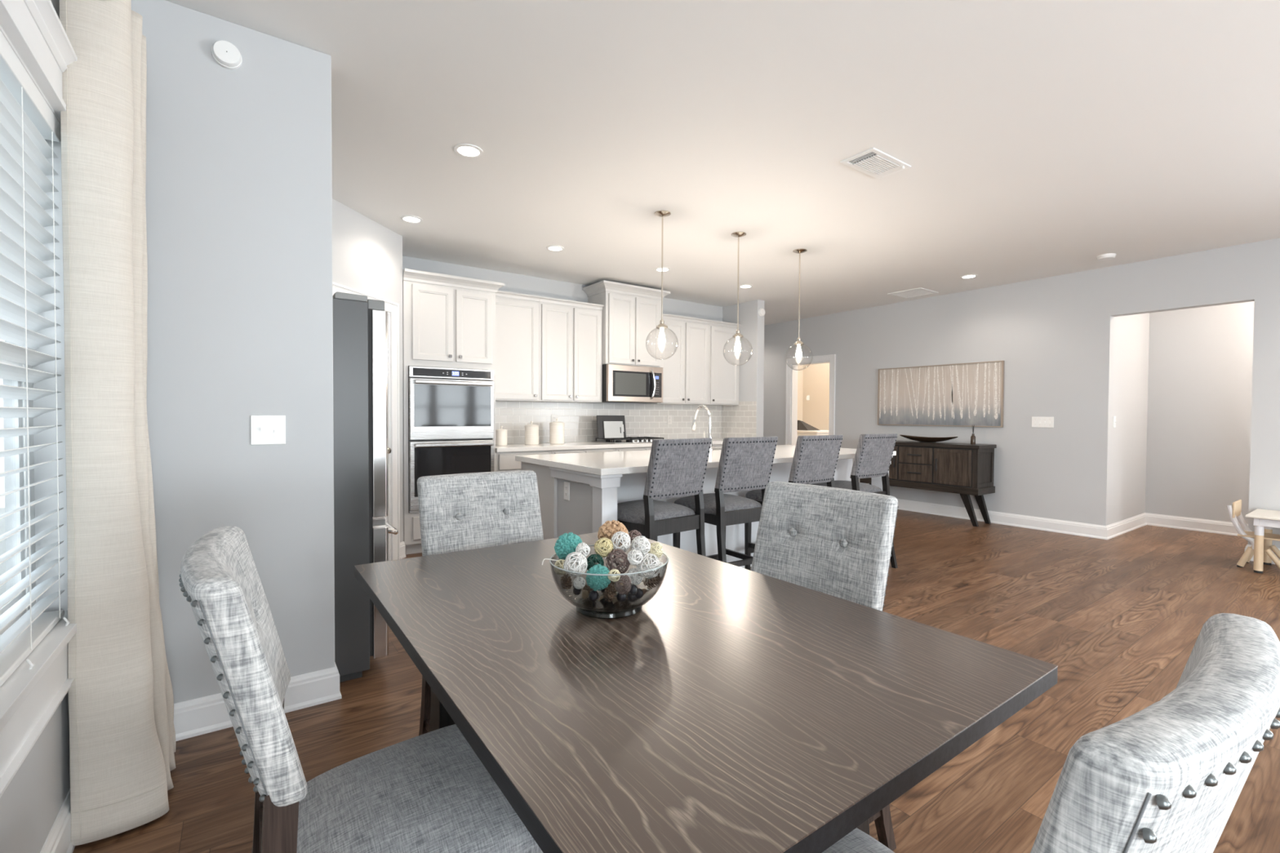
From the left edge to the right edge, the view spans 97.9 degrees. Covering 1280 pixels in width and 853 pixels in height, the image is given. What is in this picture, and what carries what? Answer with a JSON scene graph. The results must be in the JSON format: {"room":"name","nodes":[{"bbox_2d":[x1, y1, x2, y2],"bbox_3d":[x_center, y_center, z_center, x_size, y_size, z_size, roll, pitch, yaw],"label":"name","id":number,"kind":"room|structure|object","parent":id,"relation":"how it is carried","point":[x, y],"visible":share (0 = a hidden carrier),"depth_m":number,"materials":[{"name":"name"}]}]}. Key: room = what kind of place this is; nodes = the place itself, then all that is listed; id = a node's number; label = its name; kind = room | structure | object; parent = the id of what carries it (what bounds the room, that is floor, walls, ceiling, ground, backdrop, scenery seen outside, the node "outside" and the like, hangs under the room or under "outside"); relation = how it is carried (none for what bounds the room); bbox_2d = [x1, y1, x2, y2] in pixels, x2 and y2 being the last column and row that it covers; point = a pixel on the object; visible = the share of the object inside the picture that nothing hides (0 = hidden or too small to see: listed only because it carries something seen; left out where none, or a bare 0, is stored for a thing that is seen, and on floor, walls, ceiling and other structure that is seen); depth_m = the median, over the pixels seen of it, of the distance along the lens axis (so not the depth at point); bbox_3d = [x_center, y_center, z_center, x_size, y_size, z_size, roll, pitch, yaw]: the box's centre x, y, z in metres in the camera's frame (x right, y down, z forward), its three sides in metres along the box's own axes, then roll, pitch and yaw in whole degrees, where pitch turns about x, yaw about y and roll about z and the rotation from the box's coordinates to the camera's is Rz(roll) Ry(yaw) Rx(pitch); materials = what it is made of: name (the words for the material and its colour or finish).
{"room":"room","nodes":[
{"label":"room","id":0,"kind":"room"},
{"bbox_2d":[0,0,70,852],"bbox_3d":[0.040,-0.127,-0.895,0.130,2.740,7.500,-1,1,-35],"label":"wall","id":1,"kind":"structure","parent":0,"point":[31,803],"depth_m":1.38,"materials":[{"name":"paint"}]},
{"bbox_2d":[0,0,77,798],"bbox_3d":[-1.253,-0.129,0.978,0.172,1.759,1.800,-1,1,-35],"label":"window","id":2,"kind":"structure","parent":1,"relation":"in","point":[33,29],"depth_m":1.52,"materials":[{"name":"plastic"}]},
{"bbox_2d":[0,30,70,687],"bbox_3d":[-1.224,-0.124,0.962,0.089,1.440,1.530,-1,1,-35],"label":"window blind","id":3,"kind":"object","parent":2,"relation":"attached to","point":[27,120],"visible":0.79,"depth_m":1.38,"materials":[{"name":"plastic"}]},
{"bbox_2d":[40,788,75,852],"bbox_3d":[0.182,1.178,-0.948,0.022,0.135,7.200,-1,1,-35],"label":"baseboard","id":4,"kind":"structure","parent":1,"relation":"attached to","point":[58,840],"depth_m":1.50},
{"bbox_3d":[-1.192,-1.213,1.034,0.112,0.060,2.212,-1,1,-35],"label":"curtain rod","id":5,"kind":"object","parent":1,"relation":"attached to","visible":0},
{"bbox_2d":[58,0,176,845],"bbox_3d":[-1.617,-0.058,1.758,0.212,2.458,0.436,-1,1,-35],"label":"curtain","id":6,"kind":"object","parent":5,"relation":"hanging from","point":[122,741],"visible":1,"depth_m":1.59,"materials":[{"name":"beige fabric"}]},
{"bbox_2d":[131,0,334,703],"bbox_3d":[-1.642,-0.196,2.215,0.732,2.740,0.120,-1,1,-35],"label":"wall","id":7,"kind":"structure","parent":0,"point":[238,188],"depth_m":2.19,"materials":[{"name":"paint"}]},
{"bbox_2d":[173,693,232,741],"bbox_3d":[-1.672,1.104,2.137,0.174,0.144,0.022,-1,1,-35],"label":"baseboard","id":8,"kind":"structure","parent":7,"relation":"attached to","point":[193,717],"depth_m":2.13,"materials":[{"name":"wood"}]},
{"bbox_2d":[211,40,242,69],"bbox_3d":[-1.583,-1.427,2.134,0.096,0.096,0.035,-1,1,-35],"label":"detector","id":9,"kind":"object","parent":7,"relation":"attached to","point":[224,53],"visible":1,"depth_m":2.12,"materials":[{"name":"plastic"}]},
{"bbox_2d":[250,415,285,444],"bbox_3d":[-1.494,0.014,2.240,0.118,0.118,0.018,-1,1,-35],"label":"switch plate","id":10,"kind":"object","parent":7,"relation":"attached to","point":[264,429],"visible":1,"depth_m":2.24,"materials":[{"name":"white plastic"}]},
{"bbox_2d":[284,666,342,713],"bbox_3d":[-1.376,1.101,2.347,0.208,0.144,0.022,-1,1,-35],"label":"baseboard","id":11,"kind":"structure","parent":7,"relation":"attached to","point":[321,686],"depth_m":2.34,"materials":[{"name":"wood"}]},
{"bbox_2d":[332,198,403,542],"bbox_3d":[-2.230,-0.232,3.890,0.110,2.740,1.790,0,1,10],"label":"wall","id":12,"kind":"structure","parent":0,"point":[367,255],"depth_m":4.34,"materials":[{"name":"paint"}]},
{"bbox_2d":[332,281,399,560],"bbox_3d":[-2.150,0.057,4.273,0.165,2.148,0.836,0,1,10],"label":"door","id":13,"kind":"structure","parent":12,"relation":"in","point":[392,308],"depth_m":4.60,"materials":[{"name":"white wood"}]},
{"bbox_2d":[400,541,405,559],"bbox_3d":[-2.028,1.055,4.748,0.022,0.135,0.080,0,1,10],"label":"baseboard","id":14,"kind":"structure","parent":12,"relation":"attached to","point":[402,554],"depth_m":4.75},
{"bbox_2d":[402,255,722,444],"bbox_3d":[-0.604,-0.277,6.602,4.470,2.740,0.130,-1,1,-35],"label":"wall","id":15,"kind":"structure","parent":0,"point":[580,419],"depth_m":6.44,"materials":[{"name":"tile"}]},
{"bbox_2d":[495,290,540,401],"bbox_3d":[-1.369,-0.807,5.749,0.580,1.082,0.373,-1,1,-35],"label":"upper cabinet","id":16,"kind":"object","parent":15,"relation":"attached to","point":[517,314],"visible":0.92,"depth_m":5.65,"materials":[{"name":"white wood"}]},
{"bbox_2d":[534,296,604,402],"bbox_3d":[-0.818,-0.812,6.140,0.766,1.082,0.373,-1,1,-35],"label":"upper cabinet","id":17,"kind":"object","parent":15,"relation":"attached to","point":[571,364],"visible":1,"depth_m":5.99,"materials":[{"name":"white wood"}]},
{"bbox_2d":[582,280,670,367],"bbox_3d":[-0.157,-1.154,6.540,0.928,0.899,0.474,-1,1,-35],"label":"upper cabinet","id":18,"kind":"object","parent":15,"relation":"attached to","point":[630,313],"visible":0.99,"depth_m":6.36,"materials":[{"name":"white wood"}]},
{"bbox_2d":[601,364,662,403],"bbox_3d":[-0.148,-0.491,6.537,0.770,0.419,0.492,-1,1,-35],"label":"microwave","id":19,"kind":"object","parent":18,"relation":"attached to","point":[621,384],"visible":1,"depth_m":6.35,"materials":[{"name":"metal"}]},
{"bbox_2d":[641,313,711,404],"bbox_3d":[0.467,-0.824,7.053,0.823,1.082,0.373,-1,1,-35],"label":"upper cabinet","id":20,"kind":"object","parent":15,"relation":"attached to","point":[686,373],"visible":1,"depth_m":6.94,"materials":[{"name":"white wood"}]},
{"bbox_2d":[708,320,741,405],"bbox_3d":[1.028,-0.829,7.452,0.551,1.082,0.373,-1,1,-35],"label":"upper cabinet","id":21,"kind":"object","parent":15,"relation":"attached to","point":[723,376],"visible":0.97,"depth_m":7.31,"materials":[{"name":"white wood"}]},
{"bbox_2d":[72,509,1279,852],"bbox_3d":[2.270,1.193,3.777,9.140,0.060,12.720,-1,1,-35],"label":"floor","id":22,"kind":"structure","parent":0,"point":[1122,618],"depth_m":2.59,"materials":[{"name":"brown wood"}]},
{"bbox_2d":[178,525,542,852],"bbox_3d":[-0.495,0.700,1.076,0.597,1.004,0.466,-1,1,-35],"label":"dining chair","id":23,"kind":"object","parent":22,"relation":"on","point":[430,792],"visible":0.99,"depth_m":0.98,"materials":[{"name":"grey fabric"}]},
{"bbox_2d":[333,292,398,682],"bbox_3d":[-1.755,0.274,2.781,0.888,1.776,0.885,-1,1,-35],"label":"refrigerator","id":24,"kind":"object","parent":22,"relation":"on","point":[362,531],"visible":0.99,"depth_m":2.56,"materials":[{"name":"metal"}]},
{"bbox_2d":[402,268,504,554],"bbox_3d":[-1.827,-0.114,5.250,0.877,2.455,0.681,-1,1,-35],"label":"tall cabinet","id":25,"kind":"object","parent":22,"relation":"on","point":[449,321],"visible":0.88,"depth_m":4.93,"materials":[{"name":"white wood"}]},
{"bbox_2d":[408,365,493,513],"bbox_3d":[-1.825,0.106,5.205,0.745,1.265,0.646,-1,1,-35],"label":"wall oven","id":26,"kind":"object","parent":25,"relation":"in","point":[451,411],"visible":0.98,"depth_m":4.94,"materials":[{"name":"silver metal"}]},
{"bbox_2d":[417,470,543,735],"bbox_3d":[-0.459,0.684,1.921,0.466,1.004,0.597,-1,1,-37],"label":"dining chair","id":27,"kind":"object","parent":22,"relation":"on","point":[458,512],"visible":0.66,"depth_m":2.05,"materials":[{"name":"grey fabric"}]},
{"bbox_2d":[495,450,551,471],"bbox_3d":[-1.292,0.672,5.660,0.580,0.872,0.663,-1,1,-35],"label":"base cabinet","id":28,"kind":"object","parent":22,"relation":"on","point":[504,461],"visible":0.02,"depth_m":5.32,"materials":[{"name":"white wood"}]},
{"bbox_2d":[495,438,723,452],"bbox_3d":[-0.100,0.203,6.505,3.506,0.041,0.649,-1,1,-35],"label":"countertop","id":29,"kind":"structure","parent":28,"relation":"on","point":[580,445],"depth_m":5.76,"materials":[{"name":"stone"}]},
{"bbox_2d":[495,425,507,445],"bbox_3d":[-1.405,0.090,5.655,0.117,0.202,0.117,-1,1,-35],"label":"canister","id":30,"kind":"object","parent":29,"relation":"on","point":[501,434],"visible":1,"depth_m":5.61,"materials":[{"name":"beige ceramic"}]},
{"bbox_2d":[524,421,538,444],"bbox_3d":[-1.136,0.066,5.845,0.150,0.247,0.150,-1,1,-35],"label":"canister","id":31,"kind":"object","parent":29,"relation":"on","point":[531,431],"visible":1,"depth_m":5.78,"materials":[{"name":"beige ceramic"}]},
{"bbox_2d":[549,417,564,444],"bbox_3d":[-0.896,0.048,6.016,0.165,0.277,0.165,-1,1,-35],"label":"canister","id":32,"kind":"object","parent":29,"relation":"on","point":[557,429],"visible":1,"depth_m":5.95,"materials":[{"name":"beige ceramic"}]},
{"bbox_2d":[591,436,663,444],"bbox_3d":[-0.102,0.156,6.497,0.780,0.050,0.500,-1,1,-35],"label":"gas cooktop","id":33,"kind":"object","parent":29,"relation":"in","point":[628,439],"visible":0.95,"depth_m":6.35,"materials":[{"name":"silver metal"}]},
{"bbox_2d":[596,415,626,438],"bbox_3d":[-0.329,0.002,6.435,0.380,0.261,0.048,-1,1,-35],"label":"picture frame","id":34,"kind":"object","parent":33,"relation":"on","point":[600,419],"visible":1,"depth_m":6.38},
{"bbox_2d":[603,421,623,438],"bbox_3d":[-0.301,0.036,6.426,0.265,0.194,0.035,-1,1,-35],"label":"tablet","id":35,"kind":"object","parent":33,"relation":"on","point":[612,429],"visible":1,"depth_m":6.42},
{"bbox_2d":[551,448,615,453],"bbox_3d":[-0.742,0.667,6.051,0.766,0.872,0.663,-1,1,-35],"label":"base cabinet","id":36,"kind":"object","parent":22,"relation":"on","point":[603,450],"visible":0.02,"depth_m":5.79,"materials":[{"name":"white wood"}]},
{"bbox_2d":[615,446,651,451],"bbox_3d":[-0.111,0.661,6.499,0.778,0.872,0.663,-1,1,-35],"label":"base cabinet","id":37,"kind":"object","parent":22,"relation":"on","point":[626,449],"visible":0.02,"depth_m":6.15,"materials":[{"name":"white wood"}]},
{"bbox_2d":[617,437,711,556],"bbox_3d":[0.093,0.612,3.472,0.468,1.092,0.583,-1,1,-39],"label":"bar stool","id":38,"kind":"object","parent":22,"relation":"on","point":[677,468],"visible":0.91,"depth_m":3.29,"materials":[{"name":"grey fabric"}]},
{"bbox_2d":[354,532,1057,852],"bbox_3d":[-0.049,0.818,1.387,0.968,0.760,1.508,-1,1,-35],"label":"dining table","id":39,"kind":"object","parent":22,"relation":"on","point":[739,709],"visible":0.81,"depth_m":0.93,"materials":[{"name":"brown wood"}]},
{"bbox_2d":[549,544,668,618],"bbox_3d":[-0.074,0.378,1.349,0.286,0.121,0.286,0,1,7],"label":"glass bowl","id":40,"kind":"object","parent":39,"relation":"on","point":[603,609],"visible":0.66,"depth_m":1.31,"materials":[{"name":"glass"}]},
{"bbox_2d":[553,559,566,575],"bbox_3d":[-0.187,0.334,1.322,0.036,0.037,0.036,-1,1,-35],"label":"ball","id":41,"kind":"object","parent":40,"relation":"in","point":[557,563],"visible":0.67,"depth_m":1.31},
{"bbox_2d":[560,573,572,589],"bbox_3d":[-0.173,0.365,1.308,0.027,0.033,0.038,0,1,-22],"label":"pine cone","id":42,"kind":"object","parent":40,"relation":"in","point":[565,581],"visible":1,"depth_m":1.30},
{"bbox_2d":[554,532,582,559],"bbox_3d":[-0.173,0.295,1.361,0.071,0.070,0.072,-1,1,-35],"label":"ball","id":43,"kind":"object","parent":40,"relation":"in","point":[566,544],"visible":0.76,"depth_m":1.34,"materials":[{"name":"wicker"}]},
{"bbox_2d":[563,551,587,577],"bbox_3d":[-0.147,0.313,1.267,0.055,0.056,0.055,-1,1,-35],"label":"ball","id":44,"kind":"object","parent":40,"relation":"in","point":[580,559],"visible":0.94,"depth_m":1.25,"materials":[{"name":"wicker"}]},
{"bbox_2d":[573,576,585,589],"bbox_3d":[-0.137,0.353,1.259,0.027,0.028,0.028,-1,1,-35],"label":"ball","id":45,"kind":"object","parent":40,"relation":"in","point":[578,584],"visible":1,"depth_m":1.25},
{"bbox_2d":[575,542,590,556],"bbox_3d":[-0.135,0.291,1.312,0.035,0.035,0.034,-1,1,-35],"label":"ball","id":46,"kind":"object","parent":40,"relation":"in","point":[581,548],"visible":0.84,"depth_m":1.30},
{"bbox_2d":[588,590,598,601],"bbox_3d":[-0.106,0.386,1.271,0.023,0.025,0.022,-1,1,-35],"label":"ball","id":47,"kind":"object","parent":40,"relation":"in","point":[593,595],"visible":1,"depth_m":1.26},
{"bbox_2d":[586,554,604,570],"bbox_3d":[-0.107,0.325,1.321,0.044,0.044,0.044,-1,1,-35],"label":"ball","id":48,"kind":"object","parent":40,"relation":"in","point":[592,560],"visible":0.64,"depth_m":1.31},
{"bbox_2d":[586,564,610,591],"bbox_3d":[-0.095,0.345,1.273,0.059,0.058,0.058,-1,1,-35],"label":"ball","id":49,"kind":"object","parent":40,"relation":"in","point":[595,582],"visible":0.85,"depth_m":1.25,"materials":[{"name":"wicker"}]},
{"bbox_2d":[594,537,613,557],"bbox_3d":[-0.088,0.293,1.349,0.047,0.047,0.048,-1,1,-35],"label":"ball","id":50,"kind":"object","parent":40,"relation":"in","point":[606,542],"visible":0.98,"depth_m":1.33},
{"bbox_2d":[603,584,617,602],"bbox_3d":[-0.068,0.381,1.275,0.030,0.036,0.042,1,1,12],"label":"pine cone","id":51,"kind":"object","parent":40,"relation":"in","point":[610,592],"visible":0.98,"depth_m":1.27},
{"bbox_2d":[597,520,629,548],"bbox_3d":[-0.069,0.283,1.432,0.084,0.081,0.085,-1,1,-35],"label":"ball","id":52,"kind":"object","parent":40,"relation":"in","point":[608,529],"visible":0.52,"depth_m":1.41,"materials":[{"name":"wicker"}]},
{"bbox_2d":[608,568,620,582],"bbox_3d":[-0.057,0.328,1.226,0.028,0.028,0.028,-1,1,-35],"label":"ball","id":53,"kind":"object","parent":40,"relation":"in","point":[614,578],"visible":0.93,"depth_m":1.22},
{"bbox_2d":[605,549,630,573],"bbox_3d":[-0.051,0.324,1.331,0.057,0.060,0.060,-1,1,-35],"label":"ball","id":54,"kind":"object","parent":40,"relation":"in","point":[615,552],"visible":0.87,"depth_m":1.32,"materials":[{"name":"wicker"}]},
{"bbox_2d":[610,531,631,551],"bbox_3d":[-0.047,0.283,1.366,0.051,0.052,0.051,-1,1,-35],"label":"ball","id":55,"kind":"object","parent":40,"relation":"in","point":[623,539],"visible":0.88,"depth_m":1.35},
{"bbox_2d":[614,573,631,595],"bbox_3d":[-0.038,0.357,1.262,0.039,0.047,0.038,-1,1,-35],"label":"ball","id":56,"kind":"object","parent":40,"relation":"in","point":[623,589],"visible":0.94,"depth_m":1.25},
{"bbox_2d":[626,568,643,585],"bbox_3d":[-0.012,0.356,1.318,0.040,0.040,0.040,-1,1,-35],"label":"ball","id":57,"kind":"object","parent":40,"relation":"in","point":[636,580],"visible":0.73,"depth_m":1.30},
{"bbox_2d":[626,549,643,565],"bbox_3d":[-0.011,0.303,1.288,0.037,0.036,0.036,-1,1,-35],"label":"ball","id":58,"kind":"object","parent":40,"relation":"in","point":[635,553],"visible":1,"depth_m":1.28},
{"bbox_2d":[628,529,641,544],"bbox_3d":[-0.013,0.287,1.445,0.037,0.037,0.037,-1,1,-35],"label":"ball","id":59,"kind":"object","parent":40,"relation":"in","point":[635,532],"visible":0.51,"depth_m":1.44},
{"bbox_2d":[630,536,650,555],"bbox_3d":[0.002,0.295,1.373,0.050,0.050,0.049,-1,1,-35],"label":"ball","id":60,"kind":"object","parent":40,"relation":"in","point":[643,545],"visible":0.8,"depth_m":1.36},
{"bbox_2d":[636,553,660,578],"bbox_3d":[0.021,0.327,1.306,0.058,0.058,0.057,-1,2,-44],"label":"ball","id":61,"kind":"object","parent":40,"relation":"in","point":[656,562],"visible":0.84,"depth_m":1.29,"materials":[{"name":"wicker"}]},
{"bbox_2d":[643,571,662,589],"bbox_3d":[0.031,0.369,1.337,0.047,0.042,0.034,0,1,-27],"label":"pine cone","id":62,"kind":"object","parent":40,"relation":"in","point":[651,582],"visible":0.77,"depth_m":1.33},
{"bbox_2d":[648,542,662,558],"bbox_3d":[0.037,0.309,1.389,0.039,0.040,0.040,0,1,4],"label":"ball","id":63,"kind":"object","parent":40,"relation":"in","point":[658,553],"visible":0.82,"depth_m":1.38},
{"bbox_2d":[521,455,893,568],"bbox_3d":[0.668,0.700,4.664,3.091,0.874,1.244,-1,1,-35],"label":"kitchen island","id":64,"kind":"object","parent":22,"relation":"on","point":[594,499],"visible":0.23,"depth_m":3.84,"materials":[{"name":"paint"}]},
{"bbox_2d":[564,481,569,500],"bbox_3d":[-0.487,0.428,3.695,0.008,0.120,0.075,-1,1,-35],"label":"outlet plate","id":65,"kind":"object","parent":64,"relation":"attached to","point":[566,485],"visible":1,"depth_m":3.69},
{"bbox_2d":[515,444,896,475],"bbox_3d":[0.683,0.242,4.661,3.130,0.040,1.265,-1,1,-35],"label":"island countertop","id":66,"kind":"structure","parent":64,"relation":"on","point":[609,463],"depth_m":4.00,"materials":[{"name":"stone"}]},
{"bbox_2d":[690,404,712,451],"bbox_3d":[0.539,0.009,5.006,0.101,0.410,0.272,-1,1,-35],"label":"faucet","id":67,"kind":"object","parent":66,"relation":"on","point":[694,423],"visible":0.9,"depth_m":4.94,"materials":[{"name":"silver metal"}]},
{"bbox_2d":[672,436,777,566],"bbox_3d":[0.574,0.608,3.789,0.468,1.092,0.583,0,1,-33],"label":"bar stool","id":68,"kind":"object","parent":22,"relation":"on","point":[745,464],"visible":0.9,"depth_m":3.58,"materials":[{"name":"grey fabric"}]},
{"bbox_2d":[744,435,843,570],"bbox_3d":[1.153,0.603,4.201,0.468,1.092,0.583,0,1,-33],"label":"bar stool","id":69,"kind":"object","parent":22,"relation":"on","point":[815,460],"visible":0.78,"depth_m":3.98,"materials":[{"name":"grey fabric"}]},
{"bbox_2d":[796,430,828,439],"bbox_3d":[3.079,0.557,9.964,0.715,0.975,0.700,-1,1,-35],"label":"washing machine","id":70,"kind":"object","parent":22,"relation":"on","point":[800,433],"visible":0.13,"depth_m":9.64,"materials":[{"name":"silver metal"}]},
{"bbox_2d":[797,420,819,430],"bbox_3d":[3.004,-0.024,10.057,0.350,0.180,0.350,-1,1,-35],"label":"laundry bag","id":71,"kind":"object","parent":70,"relation":"on","point":[802,425],"visible":0.79,"depth_m":10.01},
{"bbox_2d":[796,433,828,439],"bbox_3d":[3.088,0.580,9.972,0.680,0.930,0.690,-1,1,-35],"label":"washer","id":72,"kind":"object","parent":70,"relation":"in","point":[798,434],"depth_m":9.63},
{"bbox_2d":[797,430,828,433],"bbox_3d":[3.091,0.092,9.962,0.690,0.045,0.700,-1,1,-35],"label":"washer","id":73,"kind":"object","parent":70,"relation":"in","point":[798,431],"depth_m":9.65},
{"bbox_2d":[751,481,898,851],"bbox_3d":[0.373,0.694,1.588,0.597,1.004,0.466,-1,1,-35],"label":"dining chair","id":74,"kind":"object","parent":22,"relation":"on","point":[833,541],"visible":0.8,"depth_m":1.65,"materials":[{"name":"grey fabric"}]},
{"bbox_2d":[811,433,897,568],"bbox_3d":[1.748,0.597,4.624,0.468,1.092,0.583,0,1,-34],"label":"bar stool","id":75,"kind":"object","parent":22,"relation":"on","point":[874,452],"visible":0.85,"depth_m":4.41,"materials":[{"name":"grey fabric"}]},
{"bbox_2d":[859,440,996,526],"bbox_3d":[3.492,0.651,6.879,0.447,0.912,1.464,-1,1,-35],"label":"sideboard","id":76,"kind":"object","parent":22,"relation":"on","point":[965,469],"visible":0.84,"depth_m":6.45,"materials":[{"name":"brown wood"}]},
{"bbox_2d":[899,435,957,442],"bbox_3d":[3.537,0.154,6.850,0.178,0.084,0.710,-1,1,-35],"label":"decorative tray","id":77,"kind":"object","parent":76,"relation":"on","point":[921,439],"visible":1,"depth_m":6.79,"materials":[{"name":"wood"}]},
{"bbox_2d":[822,613,1279,852],"bbox_3d":[0.362,0.711,0.717,0.466,1.004,0.597,-1,1,-35],"label":"dining chair","id":78,"kind":"object","parent":22,"relation":"on","point":[1170,775],"visible":0.98,"depth_m":0.40,"materials":[{"name":"grey fabric"}]},
{"bbox_2d":[1226,499,1279,569],"bbox_3d":[5.111,0.895,4.593,0.302,0.530,0.356,-1,1,-35],"label":"chair","id":79,"kind":"object","parent":22,"relation":"on","point":[1234,511],"visible":0.83,"depth_m":4.59,"materials":[{"name":"brown wood"}]},
{"bbox_2d":[1244,508,1279,573],"bbox_3d":[5.287,0.939,4.260,0.540,0.457,0.840,-1,1,-35],"label":"table","id":80,"kind":"object","parent":22,"relation":"on","point":[1264,520],"visible":1,"depth_m":4.42,"materials":[{"name":"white wood"}]},
{"bbox_2d":[165,0,1279,324],"bbox_3d":[2.284,-1.617,3.722,9.140,0.080,12.720,-1,1,-35],"label":"ceiling","id":81,"kind":"structure","parent":0,"point":[1038,139],"depth_m":2.96,"materials":[{"name":"paint"}]},
{"bbox_2d":[400,215,422,222],"bbox_3d":[-1.768,-1.604,4.314,0.160,0.008,0.160,-1,1,-35],"label":"recessed light","id":82,"kind":"object","parent":81,"relation":"in","point":[411,219],"visible":1,"depth_m":4.30,"materials":[{"name":"white"}]},
{"bbox_2d":[453,143,483,157],"bbox_3d":[-0.983,-1.578,3.192,0.160,0.008,0.160,-1,1,-35],"label":"recessed light","id":83,"kind":"object","parent":81,"relation":"in","point":[468,150],"visible":1,"depth_m":3.18,"materials":[{"name":"white"}]},
{"bbox_2d":[546,245,564,251],"bbox_3d":[-0.769,-1.614,5.049,0.160,0.008,0.160,-1,1,-35],"label":"recessed light","id":84,"kind":"object","parent":81,"relation":"in","point":[555,248],"visible":1,"depth_m":5.04,"materials":[{"name":"white"}]},
{"bbox_2d":[645,210,678,359],"bbox_3d":[0.166,-1.049,4.180,0.244,1.094,0.244,-1,1,-35],"label":"pendant lamp","id":85,"kind":"object","parent":81,"relation":"hanging from","point":[661,340],"visible":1,"depth_m":4.17,"materials":[{"name":"glass"}]},
{"bbox_2d":[723,231,752,365],"bbox_3d":[0.818,-1.055,4.644,0.244,1.094,0.244,-1,1,-35],"label":"pendant lamp","id":86,"kind":"object","parent":81,"relation":"hanging from","point":[737,234],"visible":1,"depth_m":4.63,"materials":[{"name":"glass"}]},
{"bbox_2d":[785,248,813,370],"bbox_3d":[1.458,-1.061,5.099,0.244,1.094,0.244,-1,1,-35],"label":"pendant lamp","id":87,"kind":"object","parent":81,"relation":"hanging from","point":[798,353],"visible":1,"depth_m":5.09,"materials":[{"name":"glass"}]},
{"bbox_2d":[840,147,911,179],"bbox_3d":[1.413,-1.562,3.334,0.400,0.022,0.215,-1,1,-35],"label":"ceiling vent","id":88,"kind":"object","parent":81,"relation":"in","point":[873,162],"visible":1,"depth_m":3.32,"materials":[{"name":"metal"}]},
{"bbox_2d":[888,287,938,298],"bbox_3d":[3.332,-1.628,6.805,0.420,0.008,0.410,-1,1,-35],"label":"ceiling vent","id":89,"kind":"object","parent":81,"relation":"in","point":[919,291],"visible":1,"depth_m":6.79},
{"bbox_2d":[1096,253,1115,260],"bbox_3d":[4.351,-1.579,5.199,0.143,0.034,0.143,-1,1,-35],"label":"recessed light","id":90,"kind":"object","parent":81,"relation":"attached to","point":[1111,255],"visible":1,"depth_m":5.16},
{"bbox_2d":[721,299,764,438],"bbox_3d":[1.381,-0.286,7.547,0.139,2.740,0.650,-1,1,-35],"label":"wall","id":91,"kind":"structure","parent":0,"point":[751,374],"depth_m":7.36,"materials":[{"name":"paint"}]},
{"bbox_2d":[797,364,803,421],"bbox_3d":[2.438,-0.345,10.807,2.100,2.740,0.100,-1,1,-35],"label":"wall","id":92,"kind":"structure","parent":0,"point":[800,373],"depth_m":11.32,"materials":[{"name":"paint"}]},
{"bbox_2d":[802,363,829,430],"bbox_3d":[4.145,-0.327,10.303,0.100,2.740,4.000,-1,1,-35],"label":"wall","id":93,"kind":"structure","parent":0,"point":[815,411],"depth_m":11.09,"materials":[{"name":"paint"}]},
{"bbox_2d":[763,237,1279,548],"bbox_3d":[4.806,-0.230,5.560,0.120,2.740,12.500,-1,1,-35],"label":"wall","id":94,"kind":"structure","parent":0,"point":[1053,336],"depth_m":6.03,"materials":[{"name":"paint"}]},
{"bbox_2d":[785,354,835,444],"bbox_3d":[2.651,0.001,8.585,0.161,2.138,0.896,-1,1,-35],"label":"door frame","id":95,"kind":"structure","parent":94,"relation":"in","point":[791,411],"depth_m":8.83,"materials":[{"name":"wood"}]},
{"bbox_2d":[877,360,1004,426],"bbox_3d":[3.700,-0.386,6.976,0.040,0.759,1.527,-1,1,-35],"label":"painting","id":96,"kind":"object","parent":94,"relation":"attached to","point":[969,394],"visible":1,"depth_m":6.88,"materials":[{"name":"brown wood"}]},
{"bbox_2d":[897,498,1107,539],"bbox_3d":[3.779,1.041,6.899,0.022,0.135,3.194,-1,1,-35],"label":"baseboard","id":97,"kind":"structure","parent":94,"relation":"attached to","point":[1099,531],"depth_m":6.26,"materials":[{"name":"wood"}]},
{"bbox_2d":[1031,417,1053,427],"bbox_3d":[4.376,-0.044,6.048,0.018,0.108,0.199,-1,1,-35],"label":"switch plate","id":98,"kind":"object","parent":94,"relation":"attached to","point":[1037,422],"visible":1,"depth_m":6.04,"materials":[{"name":"white plastic"}]},
{"bbox_2d":[1109,312,1149,524],"bbox_3d":[5.281,-0.238,6.074,1.250,2.740,0.112,-1,1,-35],"label":"wall","id":99,"kind":"structure","parent":0,"point":[1131,332],"depth_m":6.01,"materials":[{"name":"paint"}]},
{"bbox_2d":[1106,512,1146,539],"bbox_3d":[5.256,1.066,6.004,1.392,0.135,0.022,-1,1,-35],"label":"baseboard","id":100,"kind":"structure","parent":99,"relation":"attached to","point":[1121,527],"depth_m":5.96,"materials":[{"name":"wood"}]},
{"bbox_2d":[1145,301,1253,524],"bbox_3d":[6.720,-0.215,5.233,0.120,2.740,3.150,-1,1,-35],"label":"wall","id":101,"kind":"structure","parent":0,"point":[1201,358],"depth_m":6.04,"materials":[{"name":"paint"}]},
{"bbox_2d":[1145,512,1248,536],"bbox_3d":[6.688,1.089,5.172,0.022,0.135,3.038,-1,1,-35],"label":"baseboard","id":102,"kind":"structure","parent":101,"relation":"attached to","point":[1152,519],"depth_m":6.08,"materials":[{"name":"wood"}]},
{"label":"outside","id":103,"kind":"structure","parent":0,"visible":0},
{"bbox_2d":[0,507,6,595],"bbox_3d":[-6.170,1.731,-4.347,12.880,0.100,28.000,-1,1,-35],"label":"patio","id":104,"kind":"structure","parent":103,"point":[2,528],"depth_m":6.67,"materials":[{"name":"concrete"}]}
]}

